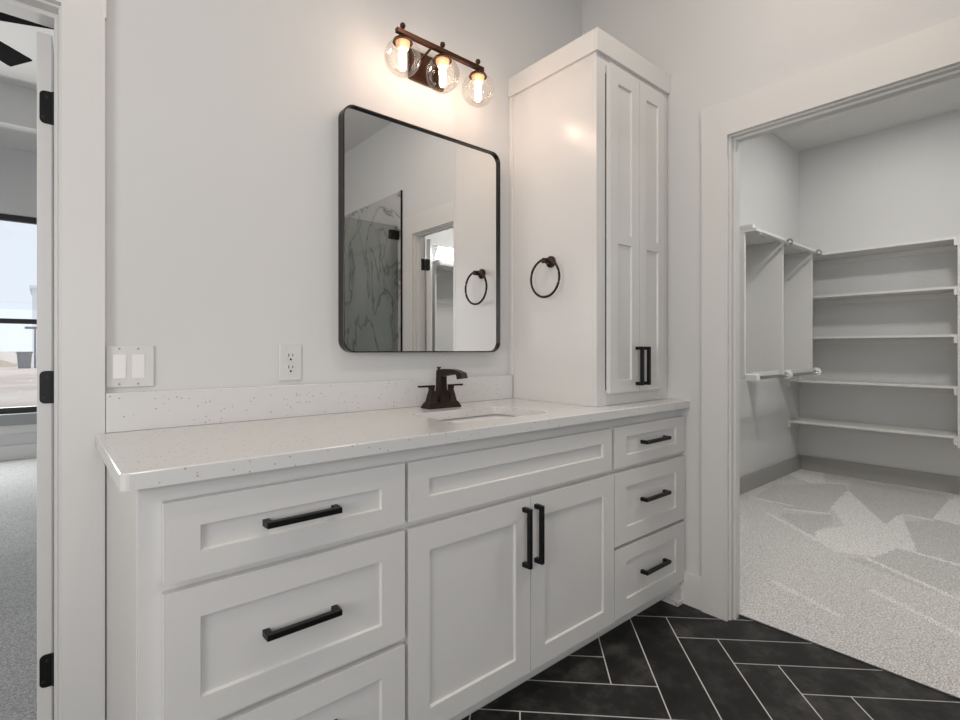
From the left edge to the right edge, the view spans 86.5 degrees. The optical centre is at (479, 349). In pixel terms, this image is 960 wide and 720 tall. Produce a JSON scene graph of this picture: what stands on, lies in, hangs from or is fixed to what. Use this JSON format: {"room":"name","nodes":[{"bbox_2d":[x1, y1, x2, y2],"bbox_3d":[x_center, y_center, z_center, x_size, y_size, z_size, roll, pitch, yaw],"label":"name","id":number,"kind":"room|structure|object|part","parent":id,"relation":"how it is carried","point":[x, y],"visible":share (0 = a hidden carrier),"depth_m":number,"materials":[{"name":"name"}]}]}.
{"room":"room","nodes":[
{"label":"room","id":0,"kind":"room"},
{"bbox_2d":[0,457,36,719],"bbox_3d":[-3.408,1.120,2.878,5.500,0.001,5.270,0,0,-40],"label":"floor","id":1,"kind":"structure","parent":0,"point":[18,477],"depth_m":2.38,"materials":[{"name":"carpet"}]},
{"bbox_2d":[0,146,36,445],"bbox_3d":[-5.163,-0.676,4.923,5.720,3.600,0.120,0,0,-40],"label":"wall","id":2,"kind":"structure","parent":0,"point":[18,168],"depth_m":5.22,"materials":[{"name":"white paint"}]},
{"bbox_2d":[0,213,36,434],"bbox_3d":[-5.163,-0.261,4.883,1.810,2.230,0.140,0,0,-40],"label":"window","id":3,"kind":"structure","parent":2,"relation":"in","point":[23,421],"depth_m":5.22,"materials":[{"name":"black metal"}]},
{"bbox_3d":[-5.143,0.711,4.861,1.810,0.115,0.080,0,0,-40],"label":"sill","id":4,"kind":"part","parent":3,"relation":"part of","materials":[{"name":"grey stone"}]},
{"bbox_3d":[-5.189,-0.291,4.914,1.610,0.050,0.050,0,0,-40],"label":"meeting rail","id":5,"kind":"part","parent":3,"relation":"part of","materials":[{"name":"black metal"}]},
{"bbox_2d":[0,443,36,460],"bbox_3d":[-3.427,1.047,2.900,5.500,0.146,5.210,0,0,-40],"label":"baseboard","id":6,"kind":"structure","parent":2,"relation":"attached to","point":[23,451],"depth_m":5.21,"materials":[{"name":"white paint"}]},
{"bbox_2d":[0,21,53,152],"bbox_3d":[-3.474,-2.311,2.940,5.720,0.530,5.330,0,0,-40],"label":"ceiling","id":7,"kind":"structure","parent":0,"point":[18,83],"depth_m":4.62,"materials":[{"name":"white paint"}]},
{"bbox_2d":[0,12,53,66],"bbox_3d":[-2.788,-2.026,2.484,1.122,0.760,1.109,0,0,-40],"label":"ceiling fan","id":8,"kind":"object","parent":7,"relation":"hanging from","point":[11,57],"visible":0.52,"depth_m":2.96,"materials":[{"name":"black"}]},
{"bbox_3d":[-2.777,-1.726,2.845,0.140,0.038,0.472,0,0,3],"label":"blade","id":9,"kind":"part","parent":8,"relation":"part of","materials":[{"name":"black"}]},
{"bbox_3d":[-2.468,-1.726,2.599,0.472,0.038,0.140,0,0,-15],"label":"blade","id":10,"kind":"part","parent":8,"relation":"part of","materials":[{"name":"black"}]},
{"bbox_2d":[105,0,798,719],"bbox_3d":[-0.419,-0.726,1.962,9.104,3.700,0.120,0,0,-40],"label":"wall","id":11,"kind":"structure","parent":0,"point":[221,116],"depth_m":1.67,"materials":[{"name":"white paint"}]},
{"bbox_2d":[37,32,53,719],"bbox_3d":[-1.422,0.125,1.745,0.088,1.973,0.869,0,0,-37],"label":"door","id":12,"kind":"structure","parent":11,"relation":"in","point":[45,48],"depth_m":1.39,"materials":[{"name":"white paint"}]},
{"bbox_2d":[0,0,105,719],"bbox_3d":[-1.465,0.049,1.058,1.109,2.149,0.140,0,0,-40],"label":"door frame","id":13,"kind":"structure","parent":11,"relation":"attached to","point":[82,21],"depth_m":1.33,"materials":[{"name":"white paint"}]},
{"bbox_2d":[106,346,153,387],"bbox_3d":[-0.966,0.047,1.412,0.111,0.115,0.008,0,0,-40],"label":"light switch","id":14,"kind":"object","parent":11,"relation":"attached to","point":[126,366],"visible":1,"depth_m":1.41,"materials":[{"name":"white plastic"}]},
{"bbox_2d":[279,345,301,380],"bbox_3d":[-0.630,0.044,1.698,0.075,0.119,0.007,0,0,-40],"label":"wall outlet","id":15,"kind":"object","parent":11,"relation":"attached to","point":[290,356],"visible":1,"depth_m":1.70,"materials":[{"name":"white plastic"}]},
{"bbox_2d":[286,352,295,361],"bbox_3d":[-0.629,0.025,1.696,0.034,0.033,0.001,0,0,-40],"label":"receptacle","id":16,"kind":"object","parent":15,"relation":"attached to","point":[290,356],"depth_m":1.70,"materials":[{"name":"white plastic"}]},
{"bbox_2d":[286,364,295,373],"bbox_3d":[-0.629,0.064,1.696,0.034,0.033,0.001,0,0,-40],"label":"receptacle","id":17,"kind":"object","parent":15,"relation":"attached to","point":[290,368],"depth_m":1.70,"materials":[{"name":"white plastic"}]},
{"bbox_2d":[105,375,512,432],"bbox_3d":[-0.430,0.170,1.860,1.510,0.106,0.020,0,0,-40],"label":"backsplash","id":18,"kind":"structure","parent":11,"relation":"attached to","point":[141,410],"depth_m":1.64,"materials":[{"name":"stone"}]},
{"bbox_2d":[338,105,499,352],"bbox_3d":[-0.206,-0.428,2.037,0.745,0.877,0.041,0,0,-40],"label":"wall mirror","id":19,"kind":"object","parent":11,"relation":"attached to","point":[419,208],"visible":1,"depth_m":1.99,"materials":[{"name":"grey mirror"}]},
{"bbox_2d":[392,22,486,101],"bbox_3d":[-0.161,-1.085,1.981,0.488,0.191,0.185,0,0,-40],"label":"vanity light","id":20,"kind":"object","parent":11,"relation":"attached to","point":[426,70],"visible":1,"depth_m":1.99,"materials":[{"name":"brown metal"}]},
{"bbox_2d":[395,38,409,51],"bbox_3d":[-0.279,-1.098,1.845,0.054,0.027,0.054,0,0,-40],"label":"bulb socket","id":21,"kind":"object","parent":20,"relation":"attached to","point":[402,44],"depth_m":1.83,"materials":[{"name":"white"}]},
{"bbox_3d":[-0.279,-1.046,1.845,0.025,0.077,0.025,0,0,-40],"label":"bulb","id":22,"kind":"part","parent":20,"relation":"part of","materials":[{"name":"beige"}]},
{"bbox_3d":[-0.210,-1.138,1.969,0.010,0.024,0.101,0,0,-40],"label":"arm","id":23,"kind":"part","parent":20,"relation":"part of","materials":[{"name":"brown metal"}]},
{"bbox_3d":[-0.214,-1.117,2.043,0.166,0.117,0.022,0,0,-40],"label":"plate","id":24,"kind":"part","parent":20,"relation":"part of","materials":[{"name":"brown metal"}]},
{"bbox_2d":[436,57,448,68],"bbox_3d":[-0.144,-1.098,1.960,0.054,0.027,0.054,0,0,-40],"label":"bulb socket","id":25,"kind":"object","parent":20,"relation":"attached to","point":[441,62],"depth_m":1.94,"materials":[{"name":"white"}]},
{"bbox_3d":[-0.144,-1.046,1.960,0.025,0.077,0.025,0,0,-40],"label":"bulb","id":26,"kind":"part","parent":20,"relation":"part of","materials":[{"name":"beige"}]},
{"bbox_2d":[471,73,483,84],"bbox_3d":[-0.008,-1.098,2.076,0.054,0.027,0.054,0,0,-40],"label":"bulb socket","id":27,"kind":"object","parent":20,"relation":"attached to","point":[477,78],"depth_m":2.06,"materials":[{"name":"white"}]},
{"bbox_3d":[-0.008,-1.046,2.076,0.025,0.077,0.025,0,0,-40],"label":"bulb","id":28,"kind":"part","parent":20,"relation":"part of","materials":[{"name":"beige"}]},
{"bbox_2d":[740,224,822,381],"bbox_3d":[2.332,-0.320,4.012,1.398,1.083,0.326,0,0,-40],"label":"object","id":29,"kind":"object","parent":11,"relation":"attached to","point":[776,272],"visible":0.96,"depth_m":3.96,"materials":[{"name":"white paint"}]},
{"bbox_3d":[2.060,0.179,3.688,0.474,0.040,0.018,0,0,-40],"label":"rod rail","id":30,"kind":"part","parent":29,"relation":"part of","materials":[{"name":"white paint"}]},
{"bbox_3d":[2.183,-0.308,3.924,0.018,1.004,0.268,0,0,-40],"label":"upright panel","id":31,"kind":"part","parent":29,"relation":"part of","materials":[{"name":"white paint"}]},
{"bbox_3d":[2.101,0.194,3.663,0.506,0.024,0.025,0,0,-40],"label":"hanging rod","id":32,"kind":"part","parent":29,"relation":"part of","materials":[{"name":"silver metal"}]},
{"bbox_3d":[2.112,-0.791,3.650,0.506,0.024,0.025,0,0,-40],"label":"hanging rod","id":33,"kind":"part","parent":29,"relation":"part of","materials":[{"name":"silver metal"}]},
{"bbox_2d":[740,228,822,255],"bbox_3d":[2.319,-0.820,4.030,1.394,0.020,0.282,0,0,-40],"label":"shelf","id":34,"kind":"object","parent":29,"relation":"attached to","point":[754,240],"depth_m":3.87,"materials":[{"name":"white paint"}]},
{"bbox_3d":[2.674,-0.308,4.342,0.018,1.004,0.268,0,0,-40],"label":"upright panel","id":35,"kind":"part","parent":29,"relation":"part of","materials":[{"name":"white paint"}]},
{"bbox_3d":[2.493,0.179,4.057,0.626,0.040,0.018,0,0,-40],"label":"rod rail","id":36,"kind":"part","parent":29,"relation":"part of","materials":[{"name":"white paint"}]},
{"bbox_3d":[2.553,0.194,4.048,0.637,0.024,0.025,0,0,-40],"label":"hanging rod","id":37,"kind":"part","parent":29,"relation":"part of","materials":[{"name":"silver metal"}]},
{"bbox_3d":[2.564,-0.791,4.035,0.637,0.024,0.025,0,0,-40],"label":"hanging rod","id":38,"kind":"part","parent":29,"relation":"part of","materials":[{"name":"silver metal"}]},
{"bbox_2d":[740,455,959,494],"bbox_3d":[2.642,1.053,2.784,3.139,0.134,2.600,0,0,-40],"label":"baseboard","id":39,"kind":"structure","parent":11,"relation":"attached to","point":[924,480],"depth_m":4.29,"materials":[{"name":"grey paint"}]},
{"bbox_2d":[462,600,959,719],"bbox_3d":[-1.045,1.198,2.697,9.264,0.151,9.150,0,0,-40],"label":"floor","id":40,"kind":"structure","parent":0,"point":[667,661],"depth_m":1.72,"materials":[{"name":"black tile"}]},
{"bbox_2d":[107,409,684,719],"bbox_3d":[-0.032,0.690,1.800,2.035,0.868,0.589,0,0,-40],"label":"vanity cabinet","id":41,"kind":"object","parent":40,"relation":"on","point":[435,582],"visible":0.96,"depth_m":1.30,"materials":[{"name":"white paint"}]},
{"bbox_3d":[-0.819,0.689,1.176,0.028,0.867,0.511,0,0,-40],"label":"panel","id":42,"kind":"part","parent":41,"relation":"part of","materials":[{"name":"white paint"}]},
{"bbox_3d":[-0.405,0.607,1.154,0.536,0.277,0.020,0,0,-40],"label":"drawer","id":43,"kind":"part","parent":41,"relation":"part of","materials":[{"name":"white paint"}]},
{"bbox_3d":[-0.405,0.372,1.154,0.536,0.157,0.020,0,0,-40],"label":"drawer","id":44,"kind":"part","parent":41,"relation":"part of","materials":[{"name":"white paint"}]},
{"bbox_3d":[-0.393,0.609,1.140,0.169,0.014,0.034,0,0,-40],"label":"drawer pull","id":45,"kind":"part","parent":41,"relation":"part of","materials":[{"name":"black metal"}]},
{"bbox_3d":[-0.393,0.372,1.140,0.169,0.014,0.034,0,0,-40],"label":"drawer pull","id":46,"kind":"part","parent":41,"relation":"part of","materials":[{"name":"black metal"}]},
{"bbox_3d":[-0.405,0.894,1.154,0.536,0.260,0.020,0,0,-40],"label":"drawer","id":47,"kind":"part","parent":41,"relation":"part of","materials":[{"name":"white paint"}]},
{"bbox_2d":[96,375,689,490],"bbox_3d":[-0.052,0.186,1.805,2.058,0.138,0.593,0,0,-40],"label":"countertop","id":48,"kind":"structure","parent":41,"relation":"on","point":[151,439],"depth_m":1.48,"materials":[{"name":"stone"}]},
{"bbox_2d":[418,367,467,408],"bbox_3d":[-0.113,0.145,1.930,0.206,0.157,0.178,0,0,-40],"label":"faucet","id":49,"kind":"object","parent":48,"relation":"on","point":[439,397],"visible":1,"depth_m":1.95,"materials":[{"name":"brown metal"}]},
{"bbox_3d":[-0.203,0.139,1.930,0.069,0.007,0.018,0,0,-40],"label":"lever","id":50,"kind":"part","parent":49,"relation":"part of","materials":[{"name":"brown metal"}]},
{"bbox_3d":[-0.185,0.172,1.945,0.033,0.058,0.038,0,0,-40],"label":"handle","id":51,"kind":"part","parent":49,"relation":"part of","materials":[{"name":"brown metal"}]},
{"bbox_3d":[-0.150,0.212,1.975,0.148,0.024,0.062,0,0,-40],"label":"plate","id":52,"kind":"part","parent":49,"relation":"part of","materials":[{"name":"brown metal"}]},
{"bbox_3d":[-0.110,0.137,1.928,0.048,0.127,0.171,0,0,-40],"label":"spout","id":53,"kind":"part","parent":49,"relation":"part of","materials":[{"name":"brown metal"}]},
{"bbox_3d":[-0.115,0.172,2.005,0.033,0.058,0.038,0,0,-40],"label":"handle","id":54,"kind":"part","parent":49,"relation":"part of","materials":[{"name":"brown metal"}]},
{"bbox_3d":[-0.098,0.139,2.019,0.067,0.007,0.018,0,0,-40],"label":"lever","id":55,"kind":"part","parent":49,"relation":"part of","materials":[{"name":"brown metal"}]},
{"bbox_2d":[442,414,515,422],"bbox_3d":[0.002,0.326,1.789,0.464,0.140,0.324,0,0,-40],"label":"undermount sink","id":56,"kind":"object","parent":48,"relation":"in","point":[491,416],"visible":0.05,"depth_m":1.97,"materials":[{"name":"white ceramic"}]},
{"bbox_2d":[508,27,669,406],"bbox_3d":[0.510,-0.511,2.317,0.540,1.468,0.543,0,0,-40],"label":"linen cabinet","id":57,"kind":"object","parent":48,"relation":"on","point":[588,119],"visible":1,"depth_m":2.13,"materials":[{"name":"white paint"}]},
{"bbox_2d":[530,256,560,297],"bbox_3d":[0.283,-0.305,2.148,0.052,0.180,0.168,0,0,-40],"label":"towel ring","id":58,"kind":"object","parent":57,"relation":"attached to","point":[550,261],"visible":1,"depth_m":2.14,"materials":[{"name":"brown metal"}]},
{"bbox_3d":[0.584,-0.478,2.080,0.202,1.304,0.019,0,0,-40],"label":"door","id":59,"kind":"part","parent":57,"relation":"part of","materials":[{"name":"white paint"}]},
{"bbox_3d":[0.648,-0.469,2.165,0.526,1.384,0.020,0,0,-40],"label":"frame","id":60,"kind":"part","parent":57,"relation":"part of","materials":[{"name":"white paint"}]},
{"bbox_3d":[0.662,0.068,2.112,0.014,0.160,0.034,0,0,-40],"label":"door pull","id":61,"kind":"part","parent":57,"relation":"part of","materials":[{"name":"black metal"}]},
{"bbox_3d":[0.700,0.068,2.145,0.014,0.160,0.034,0,0,-40],"label":"door pull","id":62,"kind":"part","parent":57,"relation":"part of","materials":[{"name":"black metal"}]},
{"bbox_3d":[0.739,-0.478,2.213,0.200,1.304,0.019,0,0,-40],"label":"door","id":63,"kind":"part","parent":57,"relation":"part of","materials":[{"name":"white paint"}]},
{"bbox_3d":[-0.019,0.746,1.482,0.454,0.555,0.020,0,0,-40],"label":"door","id":64,"kind":"part","parent":41,"relation":"part of","materials":[{"name":"white paint"}]},
{"bbox_3d":[0.147,0.372,1.623,0.889,0.155,0.020,0,0,-40],"label":"false drawer","id":65,"kind":"part","parent":41,"relation":"part of","materials":[{"name":"white paint"}]},
{"bbox_3d":[0.148,0.587,1.589,0.014,0.185,0.034,0,0,-40],"label":"door pull","id":66,"kind":"part","parent":41,"relation":"part of","materials":[{"name":"black metal"}]},
{"bbox_3d":[0.189,0.587,1.624,0.014,0.185,0.034,0,0,-40],"label":"door pull","id":67,"kind":"part","parent":41,"relation":"part of","materials":[{"name":"black metal"}]},
{"bbox_3d":[0.326,0.746,1.776,0.448,0.555,0.020,0,0,-40],"label":"door","id":68,"kind":"part","parent":41,"relation":"part of","materials":[{"name":"white paint"}]},
{"bbox_3d":[0.699,0.606,2.094,0.523,0.275,0.020,0,0,-40],"label":"drawer","id":69,"kind":"part","parent":41,"relation":"part of","materials":[{"name":"white paint"}]},
{"bbox_3d":[0.699,0.372,2.094,0.523,0.156,0.020,0,0,-40],"label":"drawer","id":70,"kind":"part","parent":41,"relation":"part of","materials":[{"name":"white paint"}]},
{"bbox_3d":[0.699,0.888,2.094,0.523,0.261,0.020,0,0,-40],"label":"drawer","id":71,"kind":"part","parent":41,"relation":"part of","materials":[{"name":"white paint"}]},
{"bbox_3d":[0.721,0.888,2.088,0.182,0.014,0.034,0,0,-40],"label":"drawer pull","id":72,"kind":"part","parent":41,"relation":"part of","materials":[{"name":"black metal"}]},
{"bbox_3d":[0.721,0.598,2.088,0.182,0.014,0.034,0,0,-40],"label":"drawer pull","id":73,"kind":"part","parent":41,"relation":"part of","materials":[{"name":"black metal"}]},
{"bbox_3d":[0.721,0.369,2.088,0.182,0.014,0.034,0,0,-40],"label":"drawer pull","id":74,"kind":"part","parent":41,"relation":"part of","materials":[{"name":"black metal"}]},
{"bbox_2d":[582,0,959,575],"bbox_3d":[1.675,-0.366,1.434,0.085,2.980,3.400,0,0,-40],"label":"wall","id":75,"kind":"structure","parent":0,"point":[713,52],"depth_m":2.22,"materials":[{"name":"white paint"}]},
{"bbox_2d":[679,571,700,609],"bbox_3d":[1.137,1.052,1.987,0.016,0.141,1.820,0,0,-40],"label":"baseboard","id":76,"kind":"structure","parent":75,"relation":"attached to","point":[690,587],"depth_m":2.23,"materials":[{"name":"white paint"}]},
{"bbox_2d":[701,16,959,620],"bbox_3d":[1.357,0.049,1.794,0.109,2.149,1.136,0,0,-40],"label":"door frame","id":77,"kind":"structure","parent":75,"relation":"attached to","point":[935,48],"depth_m":2.12,"materials":[{"name":"white paint"}]},
{"bbox_2d":[739,469,959,697],"bbox_3d":[2.637,1.118,2.779,3.152,0.001,2.600,0,0,-40],"label":"floor","id":78,"kind":"structure","parent":0,"point":[868,571],"depth_m":2.59,"materials":[{"name":"carpet"}]},
{"bbox_2d":[772,77,959,151],"bbox_3d":[1.459,-1.906,1.185,7.254,0.100,3.540,0,0,-40],"label":"ceiling","id":79,"kind":"structure","parent":0,"point":[943,97],"depth_m":4.08,"materials":[{"name":"white paint"}]},
{"bbox_2d":[799,110,959,476],"bbox_3d":[3.883,-0.366,3.840,0.120,2.980,2.600,0,0,-40],"label":"wall","id":80,"kind":"structure","parent":0,"point":[901,183],"depth_m":4.31,"materials":[{"name":"white paint"}]},
{"bbox_2d":[787,417,957,444],"bbox_3d":[3.242,0.669,4.261,0.308,0.064,1.128,0,0,-40],"label":"closet shelf","id":81,"kind":"object","parent":80,"relation":"attached to","point":[953,435],"visible":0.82,"depth_m":4.20,"materials":[{"name":"white paint"}]},
{"bbox_2d":[787,378,957,394],"bbox_3d":[3.242,0.303,4.261,0.308,0.064,1.128,0,0,-40],"label":"closet shelf","id":82,"kind":"object","parent":80,"relation":"attached to","point":[953,388],"visible":0.86,"depth_m":4.22,"materials":[{"name":"white paint"}]},
{"bbox_2d":[813,236,957,265],"bbox_3d":[3.242,-0.798,4.261,0.308,0.064,1.128,0,0,-40],"label":"closet shelf","id":83,"kind":"object","parent":80,"relation":"attached to","point":[948,244],"visible":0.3,"depth_m":4.18,"materials":[{"name":"white paint"}]},
{"bbox_2d":[813,286,957,305],"bbox_3d":[3.242,-0.433,4.261,0.308,0.064,1.128,0,0,-40],"label":"closet shelf","id":84,"kind":"object","parent":80,"relation":"attached to","point":[952,291],"visible":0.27,"depth_m":4.19,"materials":[{"name":"white paint"}]},
{"bbox_2d":[813,334,957,343],"bbox_3d":[3.242,-0.079,4.261,0.308,0.064,1.128,0,0,-40],"label":"closet shelf","id":85,"kind":"object","parent":80,"relation":"attached to","point":[949,338],"visible":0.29,"depth_m":4.20,"materials":[{"name":"white paint"}]},
{"bbox_2d":[958,235,959,448],"bbox_3d":[3.615,-0.054,3.823,0.308,1.556,0.022,0,0,-40],"label":"divider","id":86,"kind":"object","parent":80,"relation":"attached to","point":[959,235],"visible":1,"depth_m":3.72,"materials":[{"name":"white paint"}]},
{"label":"outside","id":87,"kind":"structure","parent":0,"visible":0},
{"bbox_2d":[0,352,36,407],"bbox_3d":[-164.952,1.474,193.814,400.000,0.001,494.400,0,0,-40],"label":"ground","id":88,"kind":"structure","parent":87,"point":[18,387],"depth_m":21.51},
{"bbox_2d":[0,360,17,366],"bbox_3d":[-48.451,0.515,42.412,15.000,1.936,10.000,0,0,-40],"label":"dirt mound","id":89,"kind":"object","parent":88,"relation":"on","point":[2,363],"visible":0.84,"depth_m":44.64,"materials":[{"name":"beige"}]},
{"bbox_2d":[16,352,32,368],"bbox_3d":[-35.762,0.824,40.085,1.000,1.300,1.000,0,0,-40],"label":"trash bin","id":90,"kind":"object","parent":88,"relation":"on","point":[24,359],"visible":0.96,"depth_m":39.78,"materials":[{"name":"grey"}]},
{"bbox_2d":[25,326,36,367],"bbox_3d":[-35.473,-0.166,40.332,0.740,3.280,0.300,0,0,-40],"label":"lamp post","id":91,"kind":"object","parent":88,"relation":"on","point":[26,327],"visible":0.8,"depth_m":40.43,"materials":[{"name":"grey metal"}]},
{"bbox_2d":[29,285,36,363],"bbox_3d":[-44.352,-2.451,56.414,8.000,7.850,8.600,0,0,-40],"label":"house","id":92,"kind":"structure","parent":88,"relation":"on","point":[33,288],"depth_m":50.96,"materials":[{"name":"white"}]}
]}

